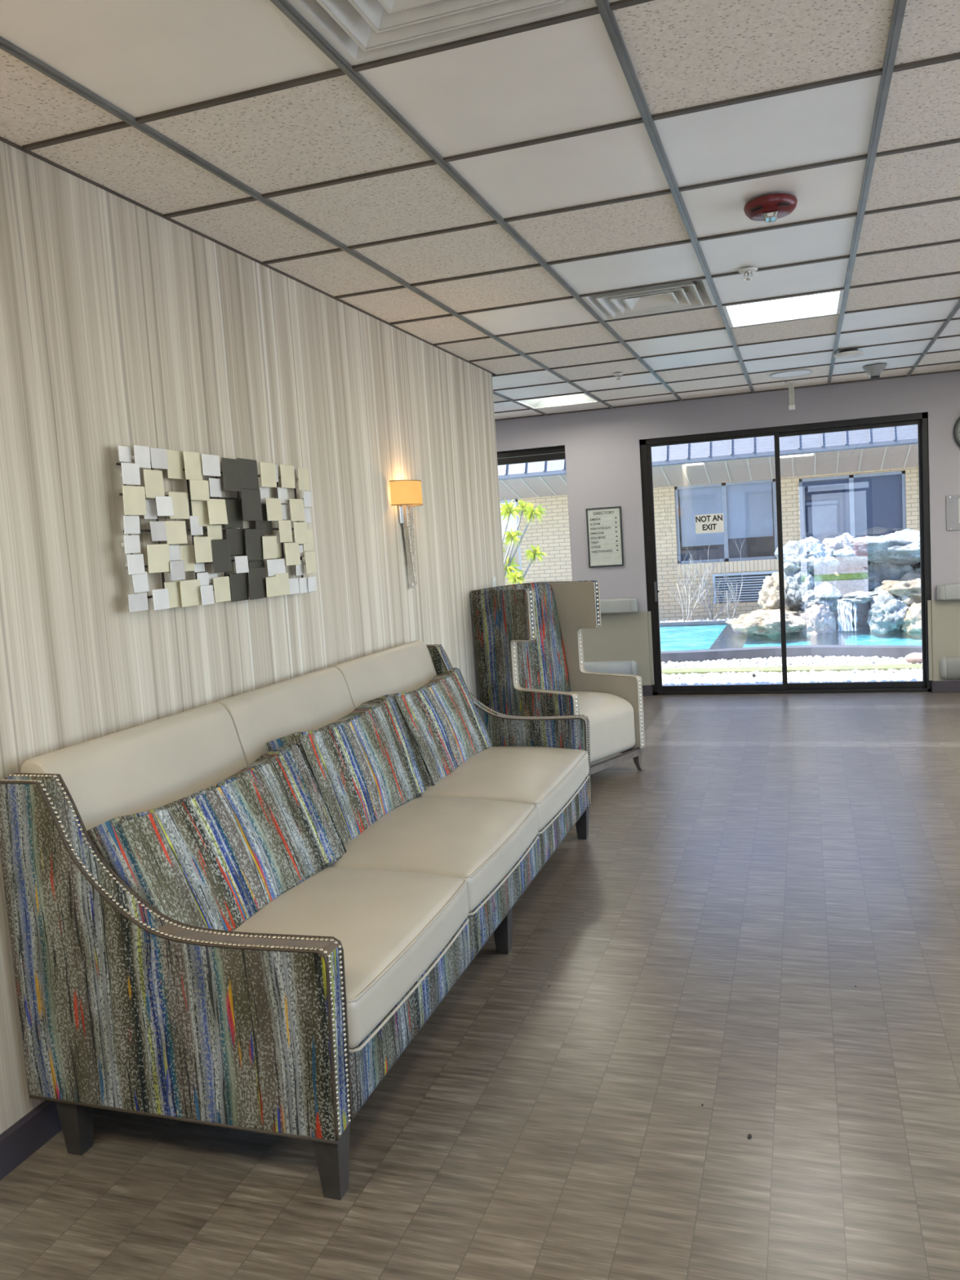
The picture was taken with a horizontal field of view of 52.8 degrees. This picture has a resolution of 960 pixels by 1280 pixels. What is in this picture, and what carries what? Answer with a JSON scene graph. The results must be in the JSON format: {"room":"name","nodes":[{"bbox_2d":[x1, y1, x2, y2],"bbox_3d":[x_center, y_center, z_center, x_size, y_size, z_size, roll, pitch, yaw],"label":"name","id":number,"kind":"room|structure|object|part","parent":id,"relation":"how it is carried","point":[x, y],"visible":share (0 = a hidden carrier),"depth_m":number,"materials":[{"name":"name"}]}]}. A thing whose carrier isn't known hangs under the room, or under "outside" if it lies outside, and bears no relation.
{"room":"lobby","nodes":[
{"label":"lobby","id":0,"kind":"room"},
{"bbox_2d":[0,140,505,1134],"bbox_3d":[-1.123,-0.211,3.041,0.152,2.950,7.672,-2,6,19],"label":"wall","id":1,"kind":"structure","parent":0,"point":[122,323],"depth_m":3.20,"materials":[{"name":"paper"}]},
{"bbox_2d":[0,1100,62,1180],"bbox_3d":[-0.951,1.201,3.156,0.016,0.100,7.672,-2,6,19],"label":"baseboard","id":2,"kind":"structure","parent":1,"relation":"attached to","point":[32,1131],"depth_m":2.50,"materials":[{"name":"rubber"}]},
{"bbox_2d":[115,444,316,612],"bbox_3d":[-0.884,-0.391,3.424,0.064,0.517,1.217,-2,6,19],"label":"wall art","id":3,"kind":"object","parent":1,"relation":"attached to","point":[238,473],"visible":1,"depth_m":3.29,"materials":[{"name":"wood"}]},
{"bbox_2d":[389,480,422,588],"bbox_3d":[-0.343,-0.541,4.973,0.106,0.548,0.290,-2,6,19],"label":"wall sconce","id":4,"kind":"object","parent":1,"relation":"attached to","point":[404,493],"visible":1,"depth_m":4.94,"materials":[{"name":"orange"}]},
{"bbox_3d":[-0.399,-0.700,4.972,0.011,0.200,0.100,-2,6,19],"label":"plate","id":5,"kind":"part","parent":4,"relation":"part of","materials":[{"name":"silver metal"}]},
{"bbox_3d":[-0.356,-0.753,4.952,0.098,0.120,0.284,-2,6,19],"label":"lamp shade","id":6,"kind":"part","parent":4,"relation":"part of","materials":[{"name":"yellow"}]},
{"bbox_2d":[491,576,496,586],"bbox_3d":[0.096,-0.361,6.409,0.010,0.115,0.070,-2,6,19],"label":"light switch","id":7,"kind":"object","parent":1,"relation":"attached to","point":[494,584],"visible":0.52,"depth_m":6.39,"materials":[{"name":"white plastic"}]},
{"bbox_2d":[0,692,959,1279],"bbox_3d":[1.132,1.159,3.723,9.200,0.200,10.460,-2,6,19],"label":"floor","id":8,"kind":"structure","parent":0,"point":[712,932],"depth_m":2.65,"materials":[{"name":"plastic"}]},
{"bbox_2d":[0,640,591,1199],"bbox_3d":[-0.312,0.646,3.619,0.922,1.027,2.800,-2,6,19],"label":"sofa","id":9,"kind":"object","parent":8,"relation":"on","point":[286,1022],"visible":0.93,"depth_m":2.44,"materials":[{"name":"multicoloured fabric"}]},
{"bbox_3d":[-1.042,1.240,2.501,0.068,0.165,0.068,-2,6,19],"label":"leg","id":10,"kind":"part","parent":9,"relation":"part of","materials":[{"name":"brown wood"}]},
{"bbox_3d":[-0.923,0.614,2.862,0.232,0.737,0.834,-2,6,19],"label":"panel","id":11,"kind":"part","parent":9,"relation":"part of","materials":[{"name":"beige leather"}]},
{"bbox_3d":[-0.752,0.745,2.337,0.893,0.825,0.078,-2,6,19],"label":"arm","id":12,"kind":"part","parent":9,"relation":"part of","materials":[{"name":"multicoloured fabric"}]},
{"bbox_2d":[87,742,346,931],"bbox_3d":[-0.757,0.625,2.877,0.336,0.464,0.921,-2,6,19],"label":"throw pillow","id":13,"kind":"object","parent":9,"relation":"on","point":[214,856],"visible":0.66,"depth_m":2.72,"materials":[{"name":"multicoloured fabric"}]},
{"bbox_3d":[-0.658,0.517,3.655,0.232,0.737,0.842,-2,6,19],"label":"panel","id":14,"kind":"part","parent":9,"relation":"part of","materials":[{"name":"beige leather"}]},
{"bbox_3d":[-0.343,1.218,2.265,0.068,0.165,0.068,-2,6,19],"label":"leg","id":15,"kind":"part","parent":9,"relation":"part of","materials":[{"name":"brown wood"}]},
{"bbox_2d":[265,693,426,844],"bbox_3d":[-0.489,0.504,3.707,0.290,0.468,0.801,-2,6,19],"label":"throw pillow","id":16,"kind":"object","parent":9,"relation":"on","point":[363,764],"visible":0.82,"depth_m":3.60,"materials":[{"name":"multicoloured fabric"}]},
{"bbox_2d":[233,866,468,1048],"bbox_3d":[-0.475,0.841,2.743,0.682,0.172,0.835,-2,6,19],"label":"seat cushion","id":17,"kind":"object","parent":9,"relation":"on","point":[391,924],"depth_m":2.67,"materials":[{"name":"beige leather"}]},
{"bbox_3d":[-0.374,0.412,4.505,0.232,0.737,0.953,-2,6,19],"label":"panel","id":18,"kind":"part","parent":9,"relation":"part of","materials":[{"name":"beige leather"}]},
{"bbox_2d":[328,797,538,912],"bbox_3d":[-0.211,0.744,3.534,0.682,0.172,0.841,-2,6,19],"label":"seat cushion","id":19,"kind":"object","parent":9,"relation":"on","point":[478,842],"depth_m":3.36,"materials":[{"name":"beige leather"}]},
{"bbox_2d":[390,667,493,786],"bbox_3d":[-0.221,0.417,4.498,0.327,0.474,0.801,-2,6,19],"label":"throw pillow","id":20,"kind":"object","parent":9,"relation":"on","point":[444,726],"visible":0.67,"depth_m":4.36,"materials":[{"name":"multicoloured fabric"}]},
{"bbox_3d":[0.075,0.896,3.520,0.090,0.184,2.637,-2,6,19],"label":"rail","id":21,"kind":"part","parent":9,"relation":"part of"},
{"bbox_2d":[417,746,588,831],"bbox_3d":[0.072,0.640,4.381,0.682,0.172,0.953,-2,6,19],"label":"seat cushion","id":22,"kind":"object","parent":9,"relation":"on","point":[548,778],"depth_m":4.18,"materials":[{"name":"beige leather"}]},
{"bbox_3d":[0.083,1.062,3.541,0.068,0.165,0.068,-2,6,19],"label":"leg","id":23,"kind":"part","parent":9,"relation":"part of","materials":[{"name":"brown wood"}]},
{"bbox_3d":[0.102,0.431,4.896,0.893,0.825,0.080,-2,6,19],"label":"arm","id":24,"kind":"part","parent":9,"relation":"part of","materials":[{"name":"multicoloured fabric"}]},
{"bbox_3d":[0.508,0.906,4.813,0.068,0.165,0.068,-2,6,19],"label":"leg","id":25,"kind":"part","parent":9,"relation":"part of","materials":[{"name":"brown wood"}]},
{"bbox_2d":[469,580,644,774],"bbox_3d":[0.495,0.254,6.033,0.746,1.217,0.743,1,8,41],"label":"chair","id":26,"kind":"object","parent":8,"relation":"on","point":[528,637],"visible":0.72,"depth_m":5.96,"materials":[{"name":"multicoloured fabric"}]},
{"bbox_3d":[0.263,0.229,5.771,0.739,1.067,0.052,1,8,41],"label":"panel","id":27,"kind":"part","parent":26,"relation":"part of","materials":[{"name":"multicoloured fabric"}]},
{"bbox_3d":[0.306,0.170,6.183,0.258,1.056,0.636,1,8,41],"label":"backrest","id":28,"kind":"part","parent":26,"relation":"part of","materials":[{"name":"multicoloured fabric"}]},
{"bbox_3d":[0.712,0.148,6.286,0.739,1.067,0.052,1,8,41],"label":"panel","id":29,"kind":"part","parent":26,"relation":"part of","materials":[{"name":"beige leather"}]},
{"bbox_3d":[0.570,0.528,6.010,0.555,0.375,0.634,1,8,41],"label":"seat","id":30,"kind":"part","parent":26,"relation":"part of","materials":[{"name":"beige leather"}]},
{"bbox_3d":[0.532,0.739,6.077,0.697,0.045,0.720,1,8,41],"label":"rail","id":31,"kind":"part","parent":26,"relation":"part of","materials":[{"name":"beige wood"}]},
{"bbox_3d":[1.000,0.754,6.121,0.052,0.141,0.052,1,8,41],"label":"leg","id":32,"kind":"part","parent":26,"relation":"part of","materials":[{"name":"beige wood"}]},
{"bbox_2d":[0,0,959,421],"bbox_3d":[0.939,-1.778,3.428,9.200,0.486,10.460,-2,6,19],"label":"ceiling","id":33,"kind":"structure","parent":0,"point":[465,197],"depth_m":2.92,"materials":[{"name":"beige paint"}]},
{"bbox_2d":[286,0,596,66],"bbox_3d":[-0.119,-1.377,1.889,0.585,0.127,0.588,-2,6,19],"label":"ceiling vent","id":34,"kind":"object","parent":33,"relation":"in","point":[361,31],"visible":1,"depth_m":2.09,"materials":[{"name":"white metal"}]},
{"bbox_3d":[-0.117,-1.337,1.894,0.246,0.038,0.247,-2,6,19],"label":"plate","id":35,"kind":"part","parent":34,"relation":"part of","materials":[{"name":"white metal"}]},
{"bbox_2d":[515,392,599,408],"bbox_3d":[0.645,-2.035,8.028,0.585,0.106,0.588,-2,6,19],"label":"ceiling light","id":36,"kind":"object","parent":33,"relation":"attached to","point":[579,398],"visible":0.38,"depth_m":8.24,"materials":[{"name":"white plastic"}]},
{"bbox_2d":[613,373,622,379],"bbox_3d":[0.980,-1.866,6.853,0.076,0.039,0.076,-2,6,19],"label":"sprinkler head","id":37,"kind":"object","parent":33,"relation":"attached to","point":[618,375],"visible":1,"depth_m":6.84},
{"bbox_2d":[581,279,716,320],"bbox_3d":[0.840,-1.729,4.763,0.585,0.127,0.588,-2,6,19],"label":"ceiling vent","id":38,"kind":"object","parent":33,"relation":"in","point":[654,300],"visible":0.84,"depth_m":4.84,"materials":[{"name":"white metal"}]},
{"bbox_3d":[0.843,-1.689,4.767,0.246,0.038,0.247,-2,6,19],"label":"plate","id":39,"kind":"part","parent":38,"relation":"part of","materials":[{"name":"white metal"}]},
{"bbox_2d":[737,266,757,280],"bbox_3d":[1.189,-1.619,4.287,0.084,0.044,0.084,-2,6,19],"label":"sprinkler head","id":40,"kind":"object","parent":33,"relation":"attached to","point":[748,270],"visible":1,"depth_m":4.28},
{"bbox_2d":[743,193,797,222],"bbox_3d":[1.022,-1.508,3.401,0.182,0.068,0.182,-2,6,19],"label":"fire alarm","id":41,"kind":"object","parent":33,"relation":"attached to","point":[771,207],"visible":1,"depth_m":3.35,"materials":[{"name":"red plastic"}]},
{"bbox_2d":[722,289,844,328],"bbox_3d":[1.611,-1.808,5.144,0.585,0.106,0.588,-2,6,19],"label":"ceiling light","id":42,"kind":"object","parent":33,"relation":"attached to","point":[824,304],"visible":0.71,"depth_m":5.16,"materials":[{"name":"white plastic"}]},
{"bbox_2d":[769,369,812,377],"bbox_3d":[2.371,-2.030,7.376,0.310,0.009,0.310,-2,6,19],"label":"ceiling speaker","id":43,"kind":"object","parent":33,"relation":"attached to","point":[793,373],"visible":1,"depth_m":7.37,"materials":[{"name":"plastic"}]},
{"bbox_2d":[784,380,798,409],"bbox_3d":[2.510,-1.969,7.783,0.104,0.222,0.104,-2,6,19],"label":"bracket","id":44,"kind":"object","parent":33,"relation":"hanging from","point":[791,386],"visible":1,"depth_m":7.77,"materials":[{"name":"white plastic"}]},
{"bbox_3d":[2.507,-1.979,7.782,0.040,0.178,0.032,-2,6,19],"label":"post","id":45,"kind":"part","parent":44,"relation":"part of","materials":[{"name":"white metal"}]},
{"bbox_2d":[833,348,863,358],"bbox_3d":[2.490,-1.932,6.531,0.192,0.043,0.192,-2,6,19],"label":"smoke detector","id":46,"kind":"object","parent":33,"relation":"attached to","point":[847,353],"visible":1,"depth_m":6.48,"materials":[{"name":"white plastic"}]},
{"bbox_2d":[862,364,886,378],"bbox_3d":[2.970,-2.012,7.274,0.170,0.094,0.170,-2,6,19],"label":"ceiling sensor","id":47,"kind":"object","parent":33,"relation":"attached to","point":[874,371],"visible":1,"depth_m":7.23,"materials":[{"name":"grey plastic"}]},
{"bbox_2d":[500,497,547,584],"bbox_3d":[0.355,-0.768,12.582,1.186,2.120,0.612,-2,6,19],"label":"spiky plant","id":48,"kind":"object","parent":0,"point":[528,511],"visible":0.59,"depth_m":12.38,"materials":[{"name":"yellow plant"}]},
{"bbox_2d":[494,371,959,684],"bbox_3d":[2.648,-0.999,8.412,8.800,2.950,0.172,-2,6,19],"label":"wall","id":49,"kind":"structure","parent":0,"point":[602,446],"depth_m":8.57,"materials":[{"name":"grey paint"}]},
{"bbox_2d":[497,445,638,613],"bbox_3d":[0.123,-0.993,9.209,2.707,1.563,0.222,-2,6,19],"label":"window","id":50,"kind":"structure","parent":49,"relation":"in","point":[553,453],"depth_m":8.99,"materials":[{"name":"brown metal"}]},
{"bbox_3d":[0.950,-0.300,8.937,1.007,0.134,0.071,-2,6,19],"label":"handrail","id":51,"kind":"part","parent":50,"relation":"part of","materials":[{"name":"white plastic"}]},
{"bbox_2d":[586,506,623,567],"bbox_3d":[1.141,-0.940,8.835,0.322,0.540,0.018,-2,6,19],"label":"sign","id":52,"kind":"object","parent":49,"relation":"attached to","point":[604,525],"visible":1,"depth_m":8.83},
{"bbox_2d":[583,660,638,675],"bbox_3d":[0.979,0.299,9.009,0.978,0.190,0.055,-2,6,19],"label":"guard","id":53,"kind":"object","parent":49,"relation":"attached to","point":[621,667],"visible":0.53,"depth_m":8.90,"materials":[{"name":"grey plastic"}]},
{"bbox_3d":[0.037,0.174,9.343,3.188,0.775,0.012,-2,6,19],"label":"panel","id":54,"kind":"part","parent":49,"relation":"part of","materials":[{"name":"beige paint"}]},
{"bbox_2d":[642,684,653,696],"bbox_3d":[0.066,0.508,9.381,3.200,0.100,0.060,-2,6,19],"label":"baseboard","id":55,"kind":"structure","parent":49,"relation":"attached to","point":[647,690],"depth_m":8.85,"materials":[{"name":"rubber"}]},
{"bbox_2d":[639,412,931,694],"bbox_3d":[2.638,-0.684,8.452,2.360,2.318,0.136,-2,6,19],"label":"door","id":56,"kind":"structure","parent":49,"relation":"in","point":[921,420],"depth_m":8.39,"materials":[{"name":"brown metal"}]},
{"bbox_3d":[1.592,-0.437,8.771,0.020,0.180,0.022,-2,6,19],"label":"pull handle","id":57,"kind":"part","parent":56,"relation":"part of","materials":[{"name":"grey metal"}]},
{"bbox_2d":[694,513,724,533],"bbox_3d":[2.035,-1.033,8.578,0.245,0.167,0.003,-2,6,19],"label":"notice","id":58,"kind":"object","parent":56,"relation":"attached to","point":[704,523],"visible":1,"depth_m":8.58,"materials":[{"name":"white paper"}]},
{"bbox_3d":[2.107,-0.655,8.603,1.132,2.238,0.036,-2,6,19],"label":"sliding panel","id":59,"kind":"part","parent":56,"relation":"part of","materials":[{"name":"clear glass"}]},
{"bbox_3d":[3.168,-0.693,8.294,1.163,2.238,0.038,-2,6,19],"label":"fixed panel","id":60,"kind":"part","parent":56,"relation":"part of","materials":[{"name":"clear glass"}]},
{"bbox_2d":[931,680,959,693],"bbox_3d":[5.339,0.341,7.599,3.264,0.100,0.060,-2,6,19],"label":"baseboard","id":61,"kind":"structure","parent":49,"relation":"attached to","point":[937,686],"depth_m":8.06,"materials":[{"name":"rubber"}]},
{"bbox_3d":[5.321,0.006,7.558,3.252,0.775,0.012,-2,6,19],"label":"panel","id":62,"kind":"part","parent":49,"relation":"part of","materials":[{"name":"beige paint"}]},
{"bbox_2d":[936,583,959,600],"bbox_3d":[4.965,-0.427,7.580,2.515,0.134,0.071,-2,6,19],"label":"handrail","id":63,"kind":"object","parent":49,"relation":"attached to","point":[949,592],"visible":1,"depth_m":7.93,"materials":[{"name":"grey plastic"}]},
{"bbox_3d":[4.989,-0.427,7.566,2.460,0.134,0.060,-2,6,19],"label":"rail","id":64,"kind":"part","parent":63,"relation":"part of","materials":[{"name":"grey plastic"}]},
{"bbox_2d":[938,656,959,679],"bbox_3d":[5.013,0.201,7.650,2.505,0.190,0.055,-2,6,19],"label":"guard","id":65,"kind":"object","parent":49,"relation":"attached to","point":[949,667],"visible":1,"depth_m":8.01,"materials":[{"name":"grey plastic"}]},
{"bbox_2d":[946,494,959,530],"bbox_3d":[4.084,-1.047,7.838,0.551,0.284,0.018,-2,6,19],"label":"notice board","id":66,"kind":"object","parent":49,"relation":"attached to","point":[953,502],"visible":1,"depth_m":7.91,"materials":[{"name":"plastic"}]},
{"bbox_2d":[953,417,959,447],"bbox_3d":[4.013,-1.684,7.771,0.370,0.370,0.042,-2,6,19],"label":"wall clock","id":67,"kind":"object","parent":49,"relation":"attached to","point":[957,427],"visible":1,"depth_m":7.81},
{"label":"outside","id":68,"kind":"structure","parent":0,"visible":0},
{"bbox_3d":[2.761,0.550,11.102,30.000,0.520,25.470,-2,6,19],"label":"ground","id":69,"kind":"structure","parent":68,"visible":0},
{"bbox_2d":[661,542,715,622],"bbox_3d":[3.367,-0.916,15.821,0.935,1.378,0.510,-1,6,27],"label":"bare shrub","id":70,"kind":"object","parent":69,"relation":"on","point":[691,558],"visible":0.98,"depth_m":15.89,"materials":[{"name":"grey plant"}]},
{"bbox_2d":[659,617,736,622],"bbox_3d":[2.417,-0.247,16.210,6.257,0.079,0.974,-2,6,19],"label":"pebbles","id":71,"kind":"object","parent":69,"relation":"on","point":[708,619],"visible":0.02,"depth_m":16.10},
{"bbox_2d":[497,424,919,621],"bbox_3d":[4.267,-2.814,15.873,20.000,5.010,1.755,-2,6,19],"label":"building","id":72,"kind":"structure","parent":69,"relation":"on","point":[862,482],"depth_m":16.21,"materials":[{"name":"beige brick"}]},
{"bbox_2d":[500,502,518,542],"bbox_3d":[0.356,-2.151,17.799,0.680,0.721,0.010,-2,6,19],"label":"blind","id":73,"kind":"object","parent":72,"relation":"hanging from","point":[512,524],"depth_m":17.74,"materials":[{"name":"white fabric"}]},
{"bbox_2d":[679,486,724,546],"bbox_3d":[3.824,-2.121,16.645,0.735,0.991,0.010,-2,6,19],"label":"blind","id":74,"kind":"object","parent":72,"relation":"hanging from","point":[700,500],"depth_m":16.67,"materials":[{"name":"fabric"}]},
{"bbox_2d":[712,570,778,604],"bbox_3d":[4.511,-0.890,16.415,1.080,0.510,0.025,-2,6,19],"label":"vent","id":75,"kind":"object","parent":72,"relation":"attached to","point":[753,583],"depth_m":16.44,"materials":[{"name":"grey metal"}]},
{"bbox_2d":[726,482,773,538],"bbox_3d":[4.563,-2.189,16.390,0.753,0.901,0.010,-2,6,19],"label":"blind","id":76,"kind":"object","parent":72,"relation":"hanging from","point":[749,507],"depth_m":16.38,"materials":[{"name":"white fabric"}]},
{"bbox_2d":[683,558,744,620],"bbox_3d":[3.855,-0.848,15.982,1.063,1.150,0.898,-2,6,19],"label":"bare shrub","id":77,"kind":"object","parent":69,"relation":"on","point":[705,569],"visible":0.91,"depth_m":16.06,"materials":[{"name":"grey plant"}]},
{"bbox_2d":[720,528,745,619],"bbox_3d":[4.149,-1.072,15.803,0.429,1.589,0.465,-2,6,19],"label":"bare shrub","id":78,"kind":"object","parent":69,"relation":"on","point":[729,593],"visible":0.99,"depth_m":15.80,"materials":[{"name":"grey plant"}]},
{"bbox_2d":[662,658,897,679],"bbox_3d":[3.636,0.496,10.570,16.000,0.420,1.490,-2,6,19],"label":"gravel bed","id":79,"kind":"object","parent":69,"relation":"on","point":[790,659],"visible":0.02,"depth_m":10.76,"materials":[{"name":"beige gravel"}]},
{"bbox_2d":[661,654,922,668],"bbox_3d":[2.457,0.286,11.170,5.883,0.052,0.932,-2,6,19],"label":"pebbles","id":80,"kind":"object","parent":79,"relation":"on","point":[816,660],"visible":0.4,"depth_m":10.86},
{"bbox_2d":[904,652,922,663],"bbox_3d":[4.586,0.192,10.169,0.219,0.124,0.173,-2,6,19],"label":"boulder","id":81,"kind":"object","parent":80,"relation":"on","point":[915,657],"visible":0.73,"depth_m":10.11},
{"bbox_2d":[662,663,922,675],"bbox_3d":[3.494,0.322,10.166,16.000,0.065,0.280,-2,6,19],"label":"kerb","id":82,"kind":"object","parent":79,"relation":"on","point":[897,666],"visible":0.1,"depth_m":10.18,"materials":[{"name":"concrete"}]},
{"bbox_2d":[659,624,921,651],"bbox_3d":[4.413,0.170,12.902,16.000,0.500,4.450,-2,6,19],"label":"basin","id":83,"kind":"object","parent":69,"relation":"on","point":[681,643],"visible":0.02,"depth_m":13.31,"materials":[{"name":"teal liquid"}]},
{"bbox_2d":[659,620,726,626],"bbox_3d":[5.037,-0.318,14.794,16.000,0.050,0.120,-2,6,19],"label":"curb","id":84,"kind":"object","parent":83,"relation":"on","point":[718,622],"depth_m":15.31,"materials":[{"name":"stone"}]},
{"bbox_2d":[725,608,806,639],"bbox_3d":[3.986,-0.209,13.368,1.128,0.415,0.910,-4,6,-5],"label":"rock","id":85,"kind":"object","parent":83,"relation":"on","point":[762,622],"visible":0.8,"depth_m":13.10,"materials":[{"name":"beige stone"}]},
{"bbox_2d":[757,572,799,612],"bbox_3d":[4.282,-0.584,13.687,0.631,0.794,0.639,-4,6,-2],"label":"rock","id":86,"kind":"object","parent":85,"relation":"on","point":[769,595],"visible":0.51,"depth_m":13.52,"materials":[{"name":"beige stone"}]},
{"bbox_2d":[783,569,822,612],"bbox_3d":[4.498,-0.742,13.538,0.578,0.712,0.641,-6,6,-21],"label":"rock","id":87,"kind":"object","parent":86,"relation":"on","point":[798,584],"visible":0.58,"depth_m":13.31,"materials":[{"name":"grey stone"}]},
{"bbox_2d":[773,536,839,577],"bbox_3d":[4.569,-1.124,13.518,0.867,0.640,0.700,-2,6,19],"label":"rock","id":88,"kind":"object","parent":86,"relation":"on","point":[810,554],"visible":0.9,"depth_m":13.31,"materials":[{"name":"grey stone"}]},
{"bbox_2d":[661,644,922,663],"bbox_3d":[3.833,0.363,11.138,16.031,0.545,0.576,-1,6,22],"label":"curb","id":89,"kind":"object","parent":83,"relation":"on","point":[866,651],"visible":0.15,"depth_m":11.27,"materials":[{"name":"stone"}]},
{"bbox_2d":[822,561,871,627],"bbox_3d":[5.339,-0.719,13.967,1.420,1.548,0.816,-2,6,19],"label":"rock","id":90,"kind":"object","parent":83,"relation":"in","point":[841,578],"visible":0.16,"depth_m":13.72,"materials":[{"name":"stone"}]},
{"bbox_2d":[848,561,915,603],"bbox_3d":[5.626,-0.871,13.516,0.875,0.926,0.723,-2,6,19],"label":"rock","id":91,"kind":"object","parent":90,"relation":"on","point":[868,576],"visible":0.39,"depth_m":13.30,"materials":[{"name":"grey stone"}]},
{"bbox_2d":[832,528,919,565],"bbox_3d":[5.680,-1.254,13.100,1.699,0.501,1.116,-2,6,19],"label":"rock","id":92,"kind":"object","parent":91,"relation":"on","point":[902,547],"visible":0.56,"depth_m":12.89,"materials":[{"name":"grey stone"}]},
{"bbox_2d":[822,532,855,565],"bbox_3d":[5.058,-1.269,13.533,0.579,0.460,0.593,-2,6,19],"label":"rock","id":93,"kind":"object","parent":92,"relation":"on","point":[840,542],"visible":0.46,"depth_m":13.37,"materials":[{"name":"stone"}]},
{"bbox_2d":[866,587,910,635],"bbox_3d":[5.454,-0.376,12.830,0.599,0.640,0.620,-2,6,19],"label":"rock","id":94,"kind":"object","parent":83,"relation":"on","point":[887,611],"visible":0.82,"depth_m":12.69,"materials":[{"name":"grey stone"}]},
{"bbox_2d":[840,591,877,603],"bbox_3d":[5.161,-0.587,13.069,0.555,0.162,0.538,-7,7,-32],"label":"rock","id":95,"kind":"object","parent":94,"relation":"on","point":[857,597],"visible":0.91,"depth_m":12.92,"materials":[{"name":"grey stone"}]},
{"bbox_2d":[901,602,921,637],"bbox_3d":[5.802,-0.271,12.543,0.697,0.548,0.612,1,7,37],"label":"rock","id":96,"kind":"object","parent":83,"relation":"on","point":[913,620],"visible":0.33,"depth_m":12.42,"materials":[{"name":"beige stone"}]},
{"bbox_2d":[877,571,920,605],"bbox_3d":[5.781,-0.657,12.826,0.996,0.501,0.723,-2,6,19],"label":"rock","id":97,"kind":"object","parent":96,"relation":"on","point":[908,588],"visible":0.45,"depth_m":12.62,"materials":[{"name":"beige stone"}]},
{"bbox_2d":[910,561,920,571],"bbox_3d":[6.423,-0.701,13.481,1.045,1.508,0.931,-2,6,19],"label":"rock","id":98,"kind":"object","parent":83,"relation":"on","point":[916,566],"visible":0.03,"depth_m":13.25,"materials":[{"name":"grey stone"}]},
{"bbox_2d":[662,667,922,685],"bbox_3d":[1.762,0.465,9.797,6.257,0.067,1.595,-2,6,19],"label":"pebbles","id":99,"kind":"object","parent":69,"relation":"on","point":[915,674],"visible":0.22,"depth_m":9.69,"materials":[{"name":"white gravel"}]},
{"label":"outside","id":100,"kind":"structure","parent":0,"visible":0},
{"bbox_2d":[659,622,921,651],"bbox_3d":[4.341,-0.052,12.708,16.000,0.001,4.350,-2,6,19],"label":"pond water","id":101,"kind":"structure","parent":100,"point":[727,638],"depth_m":12.66,"materials":[{"name":"teal liquid"}]},
{"bbox_2d":[800,604,835,638],"bbox_3d":[4.577,-0.216,13.041,0.506,0.554,0.468,-7,6,-27],"label":"rock","id":102,"kind":"object","parent":101,"relation":"in","point":[819,620],"visible":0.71,"depth_m":12.87,"materials":[{"name":"stone"}]},
{"bbox_2d":[800,581,844,612],"bbox_3d":[4.675,-0.561,13.302,0.552,0.490,0.583,-5,6,-15],"label":"rock","id":103,"kind":"object","parent":102,"relation":"on","point":[826,593],"visible":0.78,"depth_m":13.12,"materials":[{"name":"grey stone"}]},
{"bbox_2d":[836,599,857,631],"bbox_3d":[5.051,-0.338,12.931,0.518,0.420,0.118,-2,6,19],"label":"waterfall","id":104,"kind":"object","parent":101,"relation":"on","point":[838,600],"visible":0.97,"depth_m":12.96,"materials":[{"name":"white liquid"}]}
]}

